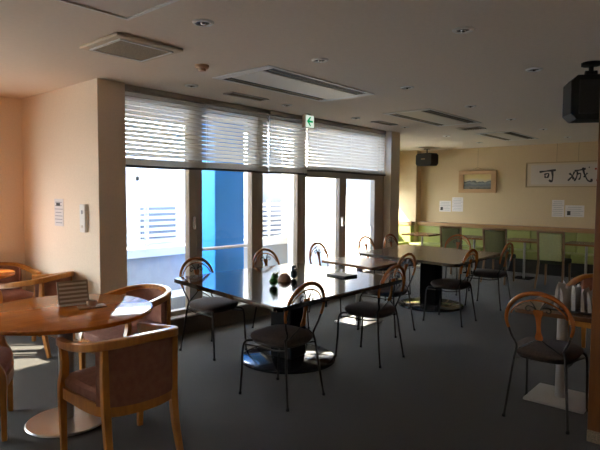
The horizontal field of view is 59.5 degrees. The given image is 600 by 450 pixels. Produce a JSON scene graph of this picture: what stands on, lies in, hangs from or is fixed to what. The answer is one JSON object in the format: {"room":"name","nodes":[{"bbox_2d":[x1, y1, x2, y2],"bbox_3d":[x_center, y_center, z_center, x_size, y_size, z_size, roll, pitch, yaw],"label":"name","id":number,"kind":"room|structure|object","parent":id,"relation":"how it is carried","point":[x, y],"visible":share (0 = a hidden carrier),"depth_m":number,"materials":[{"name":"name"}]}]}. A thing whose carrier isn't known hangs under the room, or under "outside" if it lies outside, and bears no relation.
{"room":"cafeteria dining room","nodes":[
{"label":"cafeteria dining room","id":0,"kind":"room"},
{"bbox_2d":[0,97,25,289],"bbox_3d":[-4.735,-0.027,3.972,0.150,2.500,4.970,3,4,41],"label":"wall","id":1,"kind":"structure","parent":0,"point":[12,239],"depth_m":5.69,"materials":[{"name":"beige paint"}]},
{"bbox_2d":[21,78,126,338],"bbox_3d":[-2.393,-0.095,5.405,1.800,2.500,0.270,3,4,41],"label":"wall","id":2,"kind":"structure","parent":0,"point":[74,144],"depth_m":4.95,"materials":[{"name":"beige paint"}]},
{"bbox_2d":[54,199,63,225],"bbox_3d":[-2.401,-0.125,5.226,0.190,0.270,0.006,3,4,41],"label":"paper notice","id":3,"kind":"object","parent":2,"relation":"attached to","point":[58,203],"visible":1,"depth_m":5.22,"materials":[{"name":"white paper"}]},
{"bbox_2d":[48,335,94,353],"bbox_3d":[-2.437,1.127,5.319,1.650,0.070,0.015,3,4,41],"label":"baseboard","id":4,"kind":"structure","parent":2,"relation":"attached to","point":[53,336],"depth_m":5.33,"materials":[{"name":"brown wood"}]},
{"bbox_2d":[80,204,87,232],"bbox_3d":[-2.005,-0.061,4.862,0.100,0.260,0.038,3,4,41],"label":"intercom","id":5,"kind":"object","parent":2,"relation":"attached to","point":[83,207],"visible":1,"depth_m":4.84,"materials":[{"name":"white plastic"}]},
{"bbox_2d":[125,95,195,315],"bbox_3d":[-1.441,-0.146,5.357,0.115,2.222,0.910,3,4,41],"label":"window","id":6,"kind":"structure","parent":2,"relation":"in","point":[190,175],"depth_m":5.65,"materials":[{"name":"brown metal"}]},
{"bbox_2d":[125,84,268,173],"bbox_3d":[-1.026,-0.967,5.645,0.060,0.770,1.923,3,4,41],"label":"blind","id":7,"kind":"object","parent":6,"relation":"attached to","point":[205,154],"visible":0.9,"depth_m":5.51,"materials":[{"name":"grey plastic"}]},
{"bbox_2d":[171,304,270,335],"bbox_3d":[-0.213,0.996,6.855,0.220,0.180,4.690,3,4,41],"label":"trim","id":8,"kind":"structure","parent":2,"relation":"attached to","point":[196,323],"depth_m":5.87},
{"bbox_2d":[195,106,257,302],"bbox_3d":[-0.850,-0.183,6.061,0.080,2.222,0.930,3,4,41],"label":"window","id":9,"kind":"structure","parent":2,"relation":"in","point":[252,177],"depth_m":6.31,"materials":[{"name":"brown metal"}]},
{"bbox_2d":[128,91,385,136],"bbox_3d":[-0.222,-1.371,6.739,0.160,0.080,4.690,3,4,41],"label":"trim","id":10,"kind":"structure","parent":2,"relation":"attached to","point":[128,91],"depth_m":6.15,"materials":[{"name":"brown metal"}]},
{"bbox_2d":[171,274,383,320],"bbox_3d":[-0.208,0.898,6.846,0.232,0.018,4.690,3,4,41],"label":"trim","id":11,"kind":"structure","parent":2,"relation":"attached to","point":[181,316],"depth_m":5.60,"materials":[{"name":"grey stone"}]},
{"bbox_2d":[257,117,301,266],"bbox_3d":[-0.278,-0.217,6.718,0.080,2.222,0.815,3,4,41],"label":"window","id":12,"kind":"structure","parent":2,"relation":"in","point":[297,179],"depth_m":6.94,"materials":[{"name":"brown metal"}]},
{"bbox_2d":[268,110,306,174],"bbox_3d":[-0.148,-1.024,6.653,0.060,0.762,0.698,3,4,41],"label":"blind","id":13,"kind":"object","parent":12,"relation":"attached to","point":[280,116],"visible":0.96,"depth_m":6.63,"materials":[{"name":"grey plastic"}]},
{"bbox_2d":[270,115,270,157],"bbox_3d":[-0.358,-1.031,6.351,0.007,0.596,0.020,3,4,41],"label":"blind cord","id":14,"kind":"object","parent":13,"relation":"hanging from","point":[270,115],"visible":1,"depth_m":6.35,"materials":[{"name":"white fabric"}]},
{"bbox_2d":[301,172,343,268],"bbox_3d":[0.311,0.059,7.375,0.130,1.602,0.925,3,4,41],"label":"door","id":15,"kind":"structure","parent":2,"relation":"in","point":[339,219],"depth_m":7.63,"materials":[{"name":"brown metal"}]},
{"bbox_2d":[202,244,247,250],"bbox_3d":[-1.041,0.695,7.394,0.044,0.811,1.320,3,4,41],"label":"handrail","id":16,"kind":"object","parent":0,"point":[238,245],"visible":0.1,"depth_m":7.33,"materials":[{"name":"white metal"}]},
{"bbox_2d":[0,0,599,150],"bbox_3d":[1.269,-1.346,4.465,8.450,0.150,13.700,3,4,41],"label":"ceiling","id":17,"kind":"structure","parent":0,"point":[377,47],"depth_m":3.85,"materials":[{"name":"paint"}]},
{"bbox_2d":[56,0,179,20],"bbox_3d":[-0.891,-1.136,2.137,1.300,0.028,1.200,3,4,41],"label":"ceiling panel","id":18,"kind":"object","parent":17,"relation":"attached to","point":[127,10],"visible":1,"depth_m":2.80,"materials":[{"name":"beige"}]},
{"bbox_2d":[79,32,182,62],"bbox_3d":[-1.174,-1.224,3.660,0.500,0.031,0.510,3,4,41],"label":"ceiling vent","id":19,"kind":"object","parent":17,"relation":"in","point":[117,44],"visible":1,"depth_m":3.60,"materials":[{"name":"beige plastic"}]},
{"bbox_2d":[184,84,197,87],"bbox_3d":[-1.022,-1.306,4.937,0.132,0.020,0.132,3,4,41],"label":"recessed light","id":20,"kind":"object","parent":17,"relation":"in","point":[185,85],"visible":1,"depth_m":4.91,"materials":[{"name":"silver metal"}]},
{"bbox_2d":[195,64,208,71],"bbox_3d":[-0.776,-1.240,4.155,0.110,0.048,0.110,3,4,41],"label":"smoke detector","id":21,"kind":"object","parent":17,"relation":"attached to","point":[200,67],"visible":1,"depth_m":4.13,"materials":[{"name":"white plastic"}]},
{"bbox_2d":[192,19,213,26],"bbox_3d":[-0.576,-1.199,3.121,0.132,0.020,0.132,3,4,41],"label":"recessed light","id":22,"kind":"object","parent":17,"relation":"in","point":[198,22],"visible":1,"depth_m":3.11,"materials":[{"name":"white plastic"}]},
{"bbox_2d":[223,92,268,100],"bbox_3d":[-0.554,-1.333,5.458,0.140,0.012,0.520,3,4,41],"label":"ceiling vent","id":23,"kind":"object","parent":17,"relation":"in","point":[235,94],"visible":1,"depth_m":5.43,"materials":[{"name":"beige metal"}]},
{"bbox_2d":[212,65,373,101],"bbox_3d":[-0.008,-1.301,4.937,0.690,0.010,1.530,3,4,41],"label":"air conditioner","id":24,"kind":"object","parent":17,"relation":"attached to","point":[271,78],"visible":1,"depth_m":4.82,"materials":[{"name":"white plastic"}]},
{"bbox_2d":[302,113,313,128],"bbox_3d":[0.106,-1.308,6.596,0.056,0.185,0.170,3,4,41],"label":"exit sign","id":25,"kind":"object","parent":17,"relation":"hanging from","point":[308,119],"visible":1,"depth_m":6.56,"materials":[{"name":"green plastic"}]},
{"bbox_2d":[311,58,328,62],"bbox_3d":[0.151,-1.243,3.971,0.132,0.020,0.132,3,4,41],"label":"recessed light","id":26,"kind":"object","parent":17,"relation":"in","point":[316,60],"visible":1,"depth_m":3.96,"materials":[{"name":"silver metal"}]},
{"bbox_2d":[371,121,397,125],"bbox_3d":[1.195,-1.436,7.419,0.140,0.012,0.500,3,4,41],"label":"ceiling vent","id":27,"kind":"object","parent":17,"relation":"in","point":[376,122],"visible":1,"depth_m":7.40,"materials":[{"name":"beige metal"}]},
{"bbox_2d":[400,86,413,88],"bbox_3d":[1.011,-1.295,4.958,0.132,0.020,0.132,3,4,41],"label":"recessed light","id":28,"kind":"object","parent":17,"relation":"in","point":[402,87],"visible":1,"depth_m":4.94,"materials":[{"name":"silver metal"}]},
{"bbox_2d":[416,149,437,165],"bbox_3d":[2.776,-1.482,11.499,0.254,0.370,0.440,-2,4,-35],"label":"speaker","id":29,"kind":"object","parent":17,"relation":"hanging from","point":[422,159],"visible":0.99,"depth_m":11.38},
{"bbox_2d":[417,146,438,148],"bbox_3d":[2.704,-1.638,11.098,0.300,0.012,0.500,3,4,41],"label":"ceiling vent","id":30,"kind":"object","parent":17,"relation":"in","point":[424,147],"visible":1,"depth_m":11.07,"materials":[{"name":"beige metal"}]},
{"bbox_2d":[383,108,480,126],"bbox_3d":[1.778,-1.405,6.933,0.640,0.010,1.550,3,4,41],"label":"air conditioner","id":31,"kind":"object","parent":17,"relation":"attached to","point":[429,116],"visible":1,"depth_m":6.83,"materials":[{"name":"white plastic"}]},
{"bbox_2d":[452,26,473,33],"bbox_3d":[1.004,-1.196,3.231,0.132,0.020,0.132,3,4,41],"label":"recessed light","id":32,"kind":"object","parent":17,"relation":"in","point":[464,29],"visible":1,"depth_m":3.22,"materials":[{"name":"silver metal"}]},
{"bbox_2d":[456,126,485,130],"bbox_3d":[2.585,-1.456,7.919,0.340,0.012,0.300,3,4,41],"label":"ceiling vent","id":33,"kind":"object","parent":17,"relation":"in","point":[474,127],"visible":1,"depth_m":7.90,"materials":[{"name":"beige metal"}]},
{"bbox_2d":[477,131,537,140],"bbox_3d":[3.554,-1.512,8.970,0.580,0.010,1.400,3,4,41],"label":"air conditioner","id":34,"kind":"object","parent":17,"relation":"attached to","point":[507,135],"visible":1,"depth_m":8.92,"materials":[{"name":"white plastic"}]},
{"bbox_2d":[525,67,542,71],"bbox_3d":[1.884,-1.248,4.226,0.132,0.020,0.132,3,4,41],"label":"recessed light","id":35,"kind":"object","parent":17,"relation":"in","point":[534,69],"visible":1,"depth_m":4.21,"materials":[{"name":"silver metal"}]},
{"bbox_2d":[562,60,599,122],"bbox_3d":[2.223,-1.019,4.018,0.330,0.440,0.248,1,3,13],"label":"speaker","id":36,"kind":"object","parent":17,"relation":"hanging from","point":[581,95],"visible":1,"depth_m":3.93},
{"bbox_2d":[579,79,599,113],"bbox_3d":[2.196,-0.958,3.904,0.220,0.250,0.008,1,3,13],"label":"grille","id":37,"kind":"object","parent":36,"relation":"attached to","point":[589,89],"depth_m":3.91,"materials":[{"name":"black plastic"}]},
{"bbox_2d":[0,263,599,449],"bbox_3d":[1.253,1.284,4.617,8.450,0.120,13.700,3,4,41],"label":"floor","id":38,"kind":"structure","parent":0,"point":[448,391],"depth_m":4.00,"materials":[{"name":"carpet"}]},
{"bbox_2d":[0,335,13,441],"bbox_3d":[-2.099,0.912,3.233,0.593,0.748,0.577,-1,4,-25],"label":"armchair","id":39,"kind":"object","parent":38,"relation":"on","point":[6,354],"visible":0.83,"depth_m":3.18,"materials":[{"name":"brown wood"}]},
{"bbox_2d":[0,347,11,372],"bbox_3d":[-2.080,0.870,3.240,0.526,0.106,0.487,-1,4,-25],"label":"seat cushion","id":40,"kind":"object","parent":39,"relation":"on","point":[5,352],"depth_m":3.28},
{"bbox_2d":[0,268,15,278],"bbox_3d":[-3.067,0.817,4.840,0.800,0.735,0.800,3,4,41],"label":"round table","id":41,"kind":"object","parent":38,"relation":"on","point":[4,273],"visible":1,"depth_m":4.88,"materials":[{"name":"brown wood"}]},
{"bbox_2d":[0,262,41,336],"bbox_3d":[-3.042,0.782,5.399,0.593,0.748,0.577,3,4,41],"label":"armchair","id":42,"kind":"object","parent":38,"relation":"on","point":[9,294],"visible":0.51,"depth_m":5.57,"materials":[{"name":"brown wood"}]},
{"bbox_2d":[1,289,33,302],"bbox_3d":[-3.025,0.741,5.383,0.526,0.106,0.487,3,4,41],"label":"seat cushion","id":43,"kind":"object","parent":42,"relation":"on","point":[9,295],"depth_m":5.31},
{"bbox_2d":[0,271,75,357],"bbox_3d":[-2.465,0.811,4.957,0.593,0.748,0.578,1,3,12],"label":"armchair","id":44,"kind":"object","parent":38,"relation":"on","point":[44,284],"visible":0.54,"depth_m":4.72,"materials":[{"name":"brown wood"}]},
{"bbox_2d":[0,294,152,437],"bbox_3d":[-1.514,0.910,3.398,1.090,0.735,1.090,3,4,41],"label":"round table","id":45,"kind":"object","parent":38,"relation":"on","point":[38,316],"visible":0.82,"depth_m":3.29,"materials":[{"name":"brown wood"}]},
{"bbox_2d":[56,279,88,306],"bbox_3d":[-1.518,0.455,3.517,0.196,0.159,0.065,-2,4,-36],"label":"menu stand","id":46,"kind":"object","parent":45,"relation":"on","point":[76,292],"visible":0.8,"depth_m":3.51,"materials":[{"name":"beige"}]},
{"bbox_2d":[77,299,106,309],"bbox_3d":[-1.368,0.517,3.449,0.170,0.045,0.100,-2,4,-32],"label":"holder","id":47,"kind":"object","parent":45,"relation":"on","point":[92,303],"visible":1,"depth_m":3.43,"materials":[{"name":"brown wood"}]},
{"bbox_2d":[77,303,106,309],"bbox_3d":[-1.368,0.535,3.450,0.170,0.008,0.100,-2,4,-32],"label":"tray","id":48,"kind":"object","parent":47,"relation":"on","point":[89,305],"depth_m":3.43,"materials":[{"name":"brown wood"}]},
{"bbox_2d":[56,322,183,449],"bbox_3d":[-1.005,0.932,2.996,0.593,0.748,0.577,4,5,44],"label":"armchair","id":49,"kind":"object","parent":38,"relation":"on","point":[137,373],"visible":1,"depth_m":2.80,"materials":[{"name":"brown wood"}]},
{"bbox_2d":[65,366,95,401],"bbox_3d":[-1.021,0.889,3.008,0.526,0.106,0.487,4,5,44],"label":"seat cushion","id":50,"kind":"object","parent":49,"relation":"on","point":[80,385],"depth_m":2.89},
{"bbox_2d":[78,283,171,369],"bbox_3d":[-1.314,0.869,4.069,0.577,0.748,0.593,3,4,34],"label":"armchair","id":51,"kind":"object","parent":38,"relation":"on","point":[159,295],"visible":0.41,"depth_m":4.08,"materials":[{"name":"brown wood"}]},
{"bbox_2d":[83,319,160,341],"bbox_3d":[-1.326,0.828,4.050,0.487,0.106,0.526,3,4,34],"label":"seat cushion","id":52,"kind":"object","parent":51,"relation":"on","point":[117,331],"depth_m":3.90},
{"bbox_2d":[179,256,247,360],"bbox_3d":[-0.831,0.754,4.971,0.522,0.877,0.433,3,4,38],"label":"bistro chair","id":53,"kind":"object","parent":38,"relation":"on","point":[212,304],"visible":0.94,"depth_m":4.93,"materials":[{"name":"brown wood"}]},
{"bbox_2d":[252,248,309,328],"bbox_3d":[-0.222,0.709,5.806,0.522,0.877,0.433,3,4,41],"label":"bistro chair","id":54,"kind":"object","parent":38,"relation":"on","point":[262,249],"visible":0.36,"depth_m":5.88,"materials":[{"name":"brown wood"}]},
{"bbox_2d":[239,281,324,411],"bbox_3d":[-0.121,0.822,3.865,0.522,0.877,0.433,3,4,41],"label":"bistro chair","id":55,"kind":"object","parent":38,"relation":"on","point":[282,336],"visible":0.98,"depth_m":3.75,"materials":[{"name":"black metal"}]},
{"bbox_2d":[174,263,402,373],"bbox_3d":[-0.126,0.845,4.676,1.546,0.735,1.812,3,4,41],"label":"dining table","id":56,"kind":"object","parent":38,"relation":"on","point":[251,286],"visible":0.83,"depth_m":4.52,"materials":[{"name":"black paint"}]},
{"bbox_2d":[269,272,277,285],"bbox_3d":[-0.212,0.442,4.284,0.074,0.113,0.080,3,4,41],"label":"figurine","id":57,"kind":"object","parent":56,"relation":"on","point":[273,281],"visible":1,"depth_m":4.26,"materials":[{"name":"green ceramic"}]},
{"bbox_2d":[278,273,290,281],"bbox_3d":[-0.132,0.450,4.532,0.120,0.069,0.120,3,4,41],"label":"figurine","id":58,"kind":"object","parent":56,"relation":"on","point":[284,277],"visible":1,"depth_m":4.49,"materials":[{"name":"ceramic"}]},
{"bbox_2d":[290,265,296,278],"bbox_3d":[-0.055,0.412,4.662,0.065,0.130,0.068,3,4,41],"label":"figurine","id":59,"kind":"object","parent":56,"relation":"on","point":[293,273],"visible":1,"depth_m":4.64,"materials":[{"name":"black ceramic"}]},
{"bbox_2d":[327,272,356,277],"bbox_3d":[0.387,0.461,4.840,0.174,0.018,0.230,-3,4,-42],"label":"folder","id":60,"kind":"object","parent":56,"relation":"on","point":[335,274],"visible":1,"depth_m":4.81,"materials":[{"name":"black"}]},
{"bbox_2d":[308,242,341,317],"bbox_3d":[0.414,0.666,6.628,0.522,0.877,0.433,3,4,35],"label":"bistro chair","id":61,"kind":"object","parent":38,"relation":"on","point":[315,243],"visible":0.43,"depth_m":6.72,"materials":[{"name":"brown wood"}]},
{"bbox_2d":[322,256,397,327],"bbox_3d":[0.682,0.775,5.957,0.770,0.735,0.724,3,4,41],"label":"table","id":62,"kind":"object","parent":38,"relation":"on","point":[360,263],"visible":0.73,"depth_m":5.96,"materials":[{"name":"brown wood"}]},
{"bbox_2d":[335,264,405,367],"bbox_3d":[0.652,0.773,4.782,0.522,0.877,0.433,3,4,41],"label":"bistro chair","id":63,"kind":"object","parent":38,"relation":"on","point":[367,309],"visible":0.98,"depth_m":4.67,"materials":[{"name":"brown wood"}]},
{"bbox_2d":[358,236,399,300],"bbox_3d":[1.150,0.609,7.685,0.522,0.877,0.433,3,4,41],"label":"bistro chair","id":64,"kind":"object","parent":38,"relation":"on","point":[361,238],"visible":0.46,"depth_m":7.69,"materials":[{"name":"brown wood"}]},
{"bbox_2d":[357,253,415,337],"bbox_3d":[0.961,0.720,5.745,0.522,0.877,0.433,3,4,41],"label":"bistro chair","id":65,"kind":"object","parent":38,"relation":"on","point":[384,292],"visible":0.8,"depth_m":5.61,"materials":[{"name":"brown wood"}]},
{"bbox_2d":[384,234,419,294],"bbox_3d":[1.599,0.585,8.155,0.522,0.877,0.433,3,4,41],"label":"bistro chair","id":66,"kind":"object","parent":38,"relation":"on","point":[387,235],"visible":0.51,"depth_m":8.15,"materials":[{"name":"brown wood"}]},
{"bbox_2d":[398,221,414,244],"bbox_3d":[1.912,0.380,11.652,0.610,0.885,1.435,3,4,41],"label":"bench","id":67,"kind":"object","parent":38,"relation":"on","point":[404,226],"visible":0.26,"depth_m":11.97,"materials":[{"name":"green"}]},
{"bbox_2d":[398,241,407,244],"bbox_3d":[1.878,0.476,11.596,0.440,0.160,1.300,3,4,41],"label":"seat cushion","id":68,"kind":"object","parent":67,"relation":"on","point":[399,242],"depth_m":11.80,"materials":[{"name":"fabric"}]},
{"bbox_2d":[401,232,439,267],"bbox_3d":[2.502,0.527,10.776,0.620,0.700,0.640,3,4,41],"label":"table","id":69,"kind":"object","parent":38,"relation":"on","point":[421,234],"visible":0.58,"depth_m":10.69,"materials":[{"name":"brown wood"}]},
{"bbox_2d":[359,244,499,311],"bbox_3d":[1.661,0.728,6.894,1.580,0.735,1.712,3,4,41],"label":"dining table","id":70,"kind":"object","parent":38,"relation":"on","point":[432,260],"visible":0.93,"depth_m":6.92,"materials":[{"name":"brown laminate"}]},
{"bbox_2d":[422,249,477,326],"bbox_3d":[1.787,0.699,6.191,0.522,0.877,0.433,3,4,41],"label":"bistro chair","id":71,"kind":"object","parent":38,"relation":"on","point":[443,283],"visible":0.99,"depth_m":6.08,"materials":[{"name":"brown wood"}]},
{"bbox_2d":[439,226,470,279],"bbox_3d":[2.832,0.482,9.580,0.424,0.937,0.536,3,4,41],"label":"upholstered chair","id":72,"kind":"object","parent":38,"relation":"on","point":[446,232],"visible":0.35,"depth_m":9.40,"materials":[{"name":"green fabric"}]},
{"bbox_2d":[443,234,470,295],"bbox_3d":[2.335,0.593,8.100,0.433,0.877,0.522,3,4,41],"label":"bistro chair","id":73,"kind":"object","parent":38,"relation":"on","point":[452,236],"visible":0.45,"depth_m":8.23,"materials":[{"name":"brown wood"}]},
{"bbox_2d":[462,235,482,273],"bbox_3d":[3.332,0.573,10.056,0.620,0.700,0.640,3,4,41],"label":"table","id":74,"kind":"object","parent":38,"relation":"on","point":[474,237],"visible":0.37,"depth_m":10.03,"materials":[{"name":"brown wood"}]},
{"bbox_2d":[464,242,513,310],"bbox_3d":[2.557,0.654,7.059,0.522,0.877,0.433,3,4,41],"label":"bistro chair","id":75,"kind":"object","parent":38,"relation":"on","point":[487,273],"visible":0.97,"depth_m":6.93,"materials":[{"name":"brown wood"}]},
{"bbox_2d":[480,228,515,284],"bbox_3d":[3.422,0.516,9.041,0.424,0.937,0.536,3,4,41],"label":"upholstered chair","id":76,"kind":"object","parent":38,"relation":"on","point":[493,241],"visible":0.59,"depth_m":8.88,"materials":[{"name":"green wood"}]},
{"bbox_2d":[409,221,594,277],"bbox_3d":[4.154,0.456,10.560,4.130,0.885,0.548,3,4,41],"label":"bench","id":77,"kind":"object","parent":38,"relation":"on","point":[576,253],"visible":0.52,"depth_m":10.25,"materials":[{"name":"green"}]},
{"bbox_2d":[507,238,536,279],"bbox_3d":[4.034,0.612,9.446,0.620,0.700,0.640,3,4,41],"label":"table","id":78,"kind":"object","parent":38,"relation":"on","point":[524,241],"visible":0.72,"depth_m":9.43,"materials":[{"name":"brown wood"}]},
{"bbox_2d":[502,291,588,434],"bbox_3d":[1.671,0.850,3.551,0.433,0.877,0.522,3,4,41],"label":"bistro chair","id":79,"kind":"object","parent":38,"relation":"on","point":[537,348],"visible":0.98,"depth_m":3.41,"materials":[{"name":"brown wood"}]},
{"bbox_2d":[534,230,571,288],"bbox_3d":[4.080,0.554,8.443,0.424,0.937,0.536,3,4,41],"label":"upholstered chair","id":80,"kind":"object","parent":38,"relation":"on","point":[550,246],"visible":0.91,"depth_m":8.29,"materials":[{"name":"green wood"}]},
{"bbox_2d":[515,295,591,413],"bbox_3d":[2.035,0.932,3.678,0.830,0.700,0.700,3,4,41],"label":"table","id":81,"kind":"object","parent":38,"relation":"on","point":[554,396],"visible":0.59,"depth_m":3.79,"materials":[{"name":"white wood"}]},
{"bbox_2d":[543,302,591,315],"bbox_3d":[1.985,0.583,3.544,0.600,0.012,0.260,3,4,41],"label":"rack","id":82,"kind":"object","parent":81,"relation":"on","point":[577,311],"visible":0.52,"depth_m":3.55,"materials":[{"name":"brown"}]},
{"bbox_2d":[553,281,565,307],"bbox_3d":[1.822,0.483,3.681,0.042,0.172,0.220,3,4,41],"label":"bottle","id":83,"kind":"object","parent":82,"relation":"on","point":[557,291],"visible":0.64,"depth_m":3.60,"materials":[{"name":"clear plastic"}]},
{"bbox_2d":[560,285,571,308],"bbox_3d":[1.860,0.497,3.649,0.048,0.150,0.220,3,4,41],"label":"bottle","id":84,"kind":"object","parent":82,"relation":"on","point":[565,293],"visible":0.78,"depth_m":3.60,"materials":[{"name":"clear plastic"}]},
{"bbox_2d":[571,284,580,310],"bbox_3d":[1.905,0.489,3.609,0.040,0.168,0.220,3,4,41],"label":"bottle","id":85,"kind":"object","parent":82,"relation":"on","point":[576,291],"visible":0.98,"depth_m":3.58,"materials":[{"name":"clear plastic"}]},
{"bbox_2d":[581,287,589,311],"bbox_3d":[1.945,0.502,3.575,0.045,0.149,0.220,3,4,41],"label":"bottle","id":86,"kind":"object","parent":82,"relation":"on","point":[584,308],"visible":0.81,"depth_m":3.50,"materials":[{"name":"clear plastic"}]},
{"bbox_2d":[587,289,592,312],"bbox_3d":[1.986,0.499,3.539,0.050,0.161,0.220,3,4,41],"label":"sheet","id":87,"kind":"object","parent":82,"relation":"on","point":[589,293],"visible":0.27,"depth_m":3.47,"materials":[{"name":"white paper"}]},
{"bbox_2d":[566,273,592,347],"bbox_3d":[2.775,0.851,4.806,0.577,0.748,0.593,3,4,41],"label":"armchair","id":88,"kind":"object","parent":38,"relation":"on","point":[586,280],"visible":0.39,"depth_m":5.03,"materials":[{"name":"brown wood"}]},
{"bbox_2d":[565,241,593,284],"bbox_3d":[4.788,0.655,8.791,0.620,0.700,0.640,3,4,41],"label":"table","id":89,"kind":"object","parent":38,"relation":"on","point":[570,243],"visible":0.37,"depth_m":8.76,"materials":[{"name":"brown wood"}]},
{"bbox_2d":[586,108,599,444],"bbox_3d":[2.102,0.080,2.837,0.900,2.500,0.088,3,4,41],"label":"wall","id":90,"kind":"structure","parent":38,"relation":"on","point":[593,423],"depth_m":3.13,"materials":[{"name":"orange wood"}]},
{"bbox_2d":[377,131,399,284],"bbox_3d":[0.713,-0.299,9.273,2.200,2.500,0.270,3,4,41],"label":"wall","id":91,"kind":"structure","parent":0,"point":[392,139],"depth_m":8.50,"materials":[{"name":"beige paint"}]},
{"bbox_2d":[288,136,376,270],"bbox_3d":[0.512,-0.299,9.248,1.930,2.500,0.030,3,4,41],"label":"window","id":92,"kind":"structure","parent":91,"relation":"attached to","point":[320,192],"depth_m":9.24,"materials":[{"name":"clear glass"}]},
{"bbox_2d":[302,126,383,170],"bbox_3d":[0.663,-1.073,7.746,0.080,0.620,2.035,3,4,41],"label":"window","id":93,"kind":"structure","parent":91,"relation":"in","point":[318,126],"depth_m":7.76,"materials":[{"name":"brown metal"}]},
{"bbox_2d":[307,118,385,175],"bbox_3d":[0.724,-1.100,7.651,0.060,0.715,1.903,3,4,41],"label":"blind","id":94,"kind":"object","parent":93,"relation":"attached to","point":[331,160],"visible":0.97,"depth_m":7.56,"materials":[{"name":"grey plastic"}]},
{"bbox_2d":[342,173,383,274],"bbox_3d":[0.960,0.018,8.158,0.080,1.602,1.110,3,4,41],"label":"door","id":95,"kind":"structure","parent":91,"relation":"in","point":[377,182],"depth_m":8.37,"materials":[{"name":"brown metal"}]},
{"bbox_2d":[399,150,420,243],"bbox_3d":[1.373,-0.400,11.095,0.800,2.500,3.350,3,4,41],"label":"wall","id":96,"kind":"structure","parent":0,"point":[410,173],"depth_m":12.03,"materials":[{"name":"beige paint"}]},
{"bbox_2d":[420,141,597,228],"bbox_3d":[5.558,-0.299,9.776,8.850,2.500,0.150,3,4,41],"label":"wall","id":97,"kind":"structure","parent":0,"point":[513,203],"depth_m":10.77,"materials":[{"name":"beige paint"}]},
{"bbox_2d":[439,201,450,211],"bbox_3d":[3.232,-0.418,11.693,0.270,0.240,0.006,3,4,41],"label":"paper notice","id":98,"kind":"object","parent":97,"relation":"attached to","point":[445,206],"visible":1,"depth_m":11.69,"materials":[{"name":"white paper"}]},
{"bbox_2d":[452,197,462,211],"bbox_3d":[3.451,-0.451,11.500,0.250,0.310,0.005,3,4,41],"label":"paper notice","id":99,"kind":"object","parent":97,"relation":"attached to","point":[457,202],"visible":1,"depth_m":11.50,"materials":[{"name":"white paper"}]},
{"bbox_2d":[458,168,496,192],"bbox_3d":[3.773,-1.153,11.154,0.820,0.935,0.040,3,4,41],"label":"framed painting","id":100,"kind":"object","parent":97,"relation":"attached to","point":[483,181],"visible":1,"depth_m":11.15,"materials":[{"name":"brown wood"}]},
{"bbox_2d":[552,200,563,216],"bbox_3d":[4.993,-0.320,10.163,0.220,0.330,0.005,3,4,41],"label":"paper notice","id":101,"kind":"object","parent":97,"relation":"attached to","point":[557,205],"visible":1,"depth_m":10.16,"materials":[{"name":"white paper"}]},
{"bbox_2d":[525,144,596,186],"bbox_3d":[5.097,-1.141,10.008,1.520,0.840,0.030,3,4,41],"label":"frame","id":102,"kind":"object","parent":97,"relation":"attached to","point":[578,173],"visible":0.98,"depth_m":10.07,"materials":[{"name":"white paper"}]},
{"bbox_2d":[565,205,583,216],"bbox_3d":[5.215,-0.262,9.972,0.330,0.220,0.006,3,4,41],"label":"paper notice","id":103,"kind":"object","parent":97,"relation":"attached to","point":[570,210],"visible":1,"depth_m":9.97,"materials":[{"name":"white paper"}]},
{"label":"outside","id":104,"kind":"structure","parent":0,"visible":0},
{"bbox_2d":[171,289,184,297],"bbox_3d":[-4.463,0.896,11.900,9.750,0.150,36.000,3,4,41],"label":"floor","id":105,"kind":"structure","parent":104,"point":[175,293],"depth_m":8.09,"materials":[{"name":"concrete"}]},
{"bbox_2d":[126,156,287,246],"bbox_3d":[-2.937,-1.367,7.864,0.150,4.850,8.500,3,4,41],"label":"wall","id":106,"kind":"structure","parent":105,"relation":"on","point":[158,186],"depth_m":8.56,"materials":[{"name":"white paint"}]},
{"bbox_2d":[140,207,175,238],"bbox_3d":[-2.301,-0.055,8.540,0.035,0.540,0.650,3,4,41],"label":"louvres","id":107,"kind":"object","parent":106,"relation":"attached to","point":[141,208],"visible":0.52,"depth_m":8.55,"materials":[{"name":"grey"}]},
{"bbox_2d":[127,244,287,290],"bbox_3d":[-1.509,0.709,9.184,0.350,0.570,12.200,3,4,41],"label":"parapet base","id":108,"kind":"object","parent":105,"relation":"on","point":[162,270],"depth_m":8.22,"materials":[{"name":"concrete"}]},
{"bbox_2d":[127,234,287,258],"bbox_3d":[-1.523,0.356,9.145,0.410,0.140,12.250,3,4,41],"label":"coping","id":109,"kind":"object","parent":108,"relation":"on","point":[133,252],"depth_m":8.24},
{"bbox_2d":[126,200,287,246],"bbox_3d":[-1.402,-0.080,9.249,0.080,0.720,5.900,3,4,41],"label":"fence","id":110,"kind":"object","parent":109,"relation":"on","point":[146,205],"visible":0.19,"depth_m":8.34,"materials":[{"name":"white"}]},
{"bbox_2d":[263,137,281,235],"bbox_3d":[-0.621,-0.758,10.325,0.050,1.920,0.700,3,4,41],"label":"panel","id":111,"kind":"object","parent":109,"relation":"on","point":[271,182],"visible":0.29,"depth_m":10.38,"materials":[{"name":"white"}]},
{"bbox_2d":[202,122,243,296],"bbox_3d":[-1.261,-0.630,7.849,0.700,3.400,0.620,3,4,41],"label":"window","id":112,"kind":"structure","parent":105,"relation":"on","point":[222,191],"depth_m":7.60,"materials":[{"name":"glass"}]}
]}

